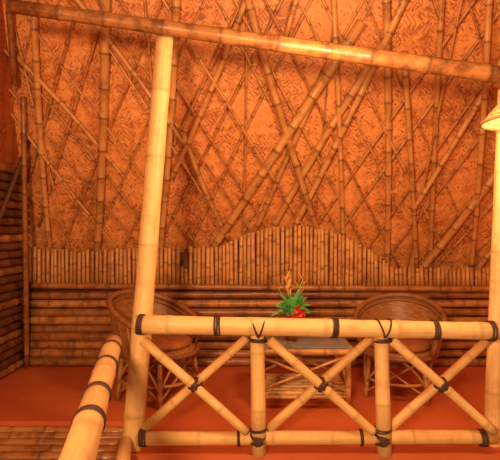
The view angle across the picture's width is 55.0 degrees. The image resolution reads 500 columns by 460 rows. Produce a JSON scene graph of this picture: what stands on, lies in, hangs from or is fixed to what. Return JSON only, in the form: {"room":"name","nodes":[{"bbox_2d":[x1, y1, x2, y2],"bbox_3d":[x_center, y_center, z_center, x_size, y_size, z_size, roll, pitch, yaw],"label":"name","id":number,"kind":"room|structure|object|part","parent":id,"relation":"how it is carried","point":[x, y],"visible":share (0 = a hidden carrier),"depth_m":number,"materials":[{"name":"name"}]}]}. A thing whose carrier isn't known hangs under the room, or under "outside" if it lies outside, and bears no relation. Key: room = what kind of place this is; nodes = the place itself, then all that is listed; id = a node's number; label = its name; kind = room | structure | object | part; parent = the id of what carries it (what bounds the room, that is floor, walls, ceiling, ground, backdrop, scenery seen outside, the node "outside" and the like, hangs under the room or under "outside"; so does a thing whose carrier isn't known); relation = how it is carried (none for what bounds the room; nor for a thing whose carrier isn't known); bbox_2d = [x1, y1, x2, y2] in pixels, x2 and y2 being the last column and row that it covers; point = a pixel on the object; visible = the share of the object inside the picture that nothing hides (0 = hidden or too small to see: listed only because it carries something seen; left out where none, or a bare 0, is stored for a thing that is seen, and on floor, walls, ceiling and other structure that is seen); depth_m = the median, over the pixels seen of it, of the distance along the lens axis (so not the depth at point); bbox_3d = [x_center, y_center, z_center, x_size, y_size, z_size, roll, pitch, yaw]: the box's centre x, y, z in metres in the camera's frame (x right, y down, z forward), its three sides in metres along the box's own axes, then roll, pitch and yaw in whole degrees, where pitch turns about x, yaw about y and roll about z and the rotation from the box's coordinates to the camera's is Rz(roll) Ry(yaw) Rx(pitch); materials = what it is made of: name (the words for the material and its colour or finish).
{"room":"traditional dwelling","nodes":[
{"label":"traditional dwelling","id":0,"kind":"room"},
{"bbox_2d":[0,0,32,378],"bbox_3d":[-2.062,-0.825,3.569,0.546,4.600,3.739,0,0,0],"label":"wall","id":1,"kind":"structure","parent":0,"point":[14,213],"depth_m":4.41,"materials":[{"name":"brown wood"}]},
{"bbox_2d":[0,425,122,459],"bbox_3d":[-1.540,1.482,3.025,1.400,0.187,0.850,0,0,0],"label":"deck","id":2,"kind":"object","parent":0,"point":[45,442],"visible":0.63,"depth_m":3.20,"materials":[{"name":"brown wood"}]},
{"bbox_2d":[0,366,499,459],"bbox_3d":[0.375,1.500,4.115,5.650,0.250,2.370,0,0,0],"label":"floor","id":3,"kind":"structure","parent":0,"point":[31,395],"depth_m":3.64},
{"bbox_2d":[58,335,131,459],"bbox_3d":[-0.600,1.111,1.953,0.173,0.959,2.008,0,0,-12],"label":"railing","id":4,"kind":"object","parent":3,"relation":"on","point":[88,423],"visible":1,"depth_m":1.80,"materials":[{"name":"brown wood"}]},
{"bbox_2d":[122,34,173,452],"bbox_3d":[-0.663,0.185,3.062,0.358,2.990,0.141,0,0,-23],"label":"bamboo post","id":5,"kind":"object","parent":3,"relation":"on","point":[134,416],"visible":0.85,"depth_m":3.02,"materials":[{"name":"beige wood"}]},
{"bbox_2d":[6,0,499,83],"bbox_3d":[0.226,-1.151,2.999,3.464,0.581,0.120,0,0,0],"label":"beam","id":6,"kind":"structure","parent":5,"relation":"attached to","point":[425,64],"depth_m":2.96,"materials":[{"name":"brown wood"}]},
{"bbox_2d":[479,103,499,130],"bbox_3d":[1.590,-0.793,2.750,0.500,0.355,0.500,0,0,0],"label":"pendant lamp","id":7,"kind":"object","parent":6,"relation":"hanging from","point":[491,122],"visible":1,"depth_m":2.86,"materials":[{"name":"wicker"}]},
{"bbox_2d":[106,289,199,409],"bbox_3d":[-0.792,0.948,4.017,0.758,0.858,0.815,0,0,28],"label":"rattan armchair","id":8,"kind":"object","parent":3,"relation":"on","point":[178,347],"visible":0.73,"depth_m":3.87,"materials":[{"name":"wicker"}]},
{"bbox_3d":[-0.848,0.761,4.046,0.632,0.485,0.815,0,0,28],"label":"frame","id":9,"kind":"part","parent":8,"relation":"part of","materials":[{"name":"wicker"}]},
{"bbox_2d":[152,334,191,351],"bbox_3d":[-0.760,0.922,4.000,0.559,0.064,0.559,0,0,28],"label":"cushion","id":10,"kind":"object","parent":8,"relation":"on","point":[172,342],"depth_m":3.87,"materials":[{"name":"fabric"}]},
{"bbox_3d":[-0.760,0.983,4.000,0.617,0.059,0.617,0,0,28],"label":"seat","id":11,"kind":"part","parent":8,"relation":"part of","materials":[{"name":"wicker"}]},
{"bbox_2d":[249,336,352,405],"bbox_3d":[0.400,1.133,3.900,0.813,0.484,0.573,0,0,0],"label":"coffee table","id":12,"kind":"object","parent":3,"relation":"on","point":[277,385],"visible":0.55,"depth_m":3.70,"materials":[{"name":"brown wood"}]},
{"bbox_2d":[271,270,312,340],"bbox_3d":[0.342,0.607,3.878,0.351,0.566,0.394,0,0,0],"label":"flower vase","id":13,"kind":"object","parent":12,"relation":"on","point":[293,308],"visible":0.84,"depth_m":3.85,"materials":[{"name":"ceramic"}]},
{"bbox_2d":[265,373,345,394],"bbox_3d":[0.400,1.250,3.900,0.722,0.042,0.489,0,0,0],"label":"shelf","id":14,"kind":"object","parent":12,"relation":"attached to","point":[296,386],"depth_m":3.82,"materials":[{"name":"brown wood"}]},
{"bbox_3d":[0.400,0.895,3.900,0.740,0.008,0.500,0,0,0],"label":"glass","id":15,"kind":"part","parent":12,"relation":"part of","materials":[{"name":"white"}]},
{"bbox_2d":[133,314,499,456],"bbox_3d":[0.425,0.945,2.955,2.252,0.863,0.182,0,0,0],"label":"railing","id":16,"kind":"object","parent":3,"relation":"on","point":[384,434],"visible":1,"depth_m":2.92,"materials":[{"name":"brown wood"}]},
{"bbox_2d":[353,292,446,405],"bbox_3d":[1.263,0.974,4.081,0.765,0.806,0.712,0,0,22],"label":"rattan armchair","id":17,"kind":"object","parent":3,"relation":"on","point":[402,306],"visible":0.68,"depth_m":4.18,"materials":[{"name":"wicker"}]},
{"bbox_3d":[1.250,1.007,4.050,0.580,0.055,0.580,0,0,22],"label":"seat","id":18,"kind":"part","parent":17,"relation":"part of","materials":[{"name":"wicker"}]},
{"bbox_2d":[369,338,430,352],"bbox_3d":[1.250,0.950,4.050,0.524,0.060,0.524,0,0,22],"label":"cushion","id":19,"kind":"object","parent":17,"relation":"on","point":[416,345],"depth_m":3.90,"materials":[{"name":"fabric"}]},
{"bbox_3d":[1.285,0.799,4.136,0.765,0.456,0.593,0,0,22],"label":"frame","id":20,"kind":"part","parent":17,"relation":"part of","materials":[{"name":"wicker"}]},
{"bbox_2d":[484,90,499,446],"bbox_3d":[1.600,0.385,3.099,0.220,2.585,0.113,0,0,-9],"label":"bamboo post","id":21,"kind":"object","parent":3,"relation":"on","point":[492,378],"visible":0.74,"depth_m":3.07,"materials":[{"name":"beige wood"}]},
{"bbox_2d":[2,0,499,285],"bbox_3d":[0.420,-1.200,4.246,5.560,4.050,2.343,0,0,0],"label":"ceiling","id":22,"kind":"structure","parent":0,"point":[415,32],"depth_m":4.41,"materials":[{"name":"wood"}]},
{"bbox_2d":[4,0,499,277],"bbox_3d":[0.500,-1.270,4.147,5.327,3.696,2.129,0,0,0],"label":"lattice","id":23,"kind":"object","parent":22,"relation":"attached to","point":[358,88],"visible":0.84,"depth_m":4.34,"materials":[{"name":"brown wood"}]},
{"bbox_2d":[22,225,489,366],"bbox_3d":[0.400,0.664,4.856,5.600,1.429,0.188,0,0,0],"label":"wall","id":24,"kind":"structure","parent":0,"point":[70,322],"depth_m":4.82,"materials":[{"name":"brown wood"}]}
]}

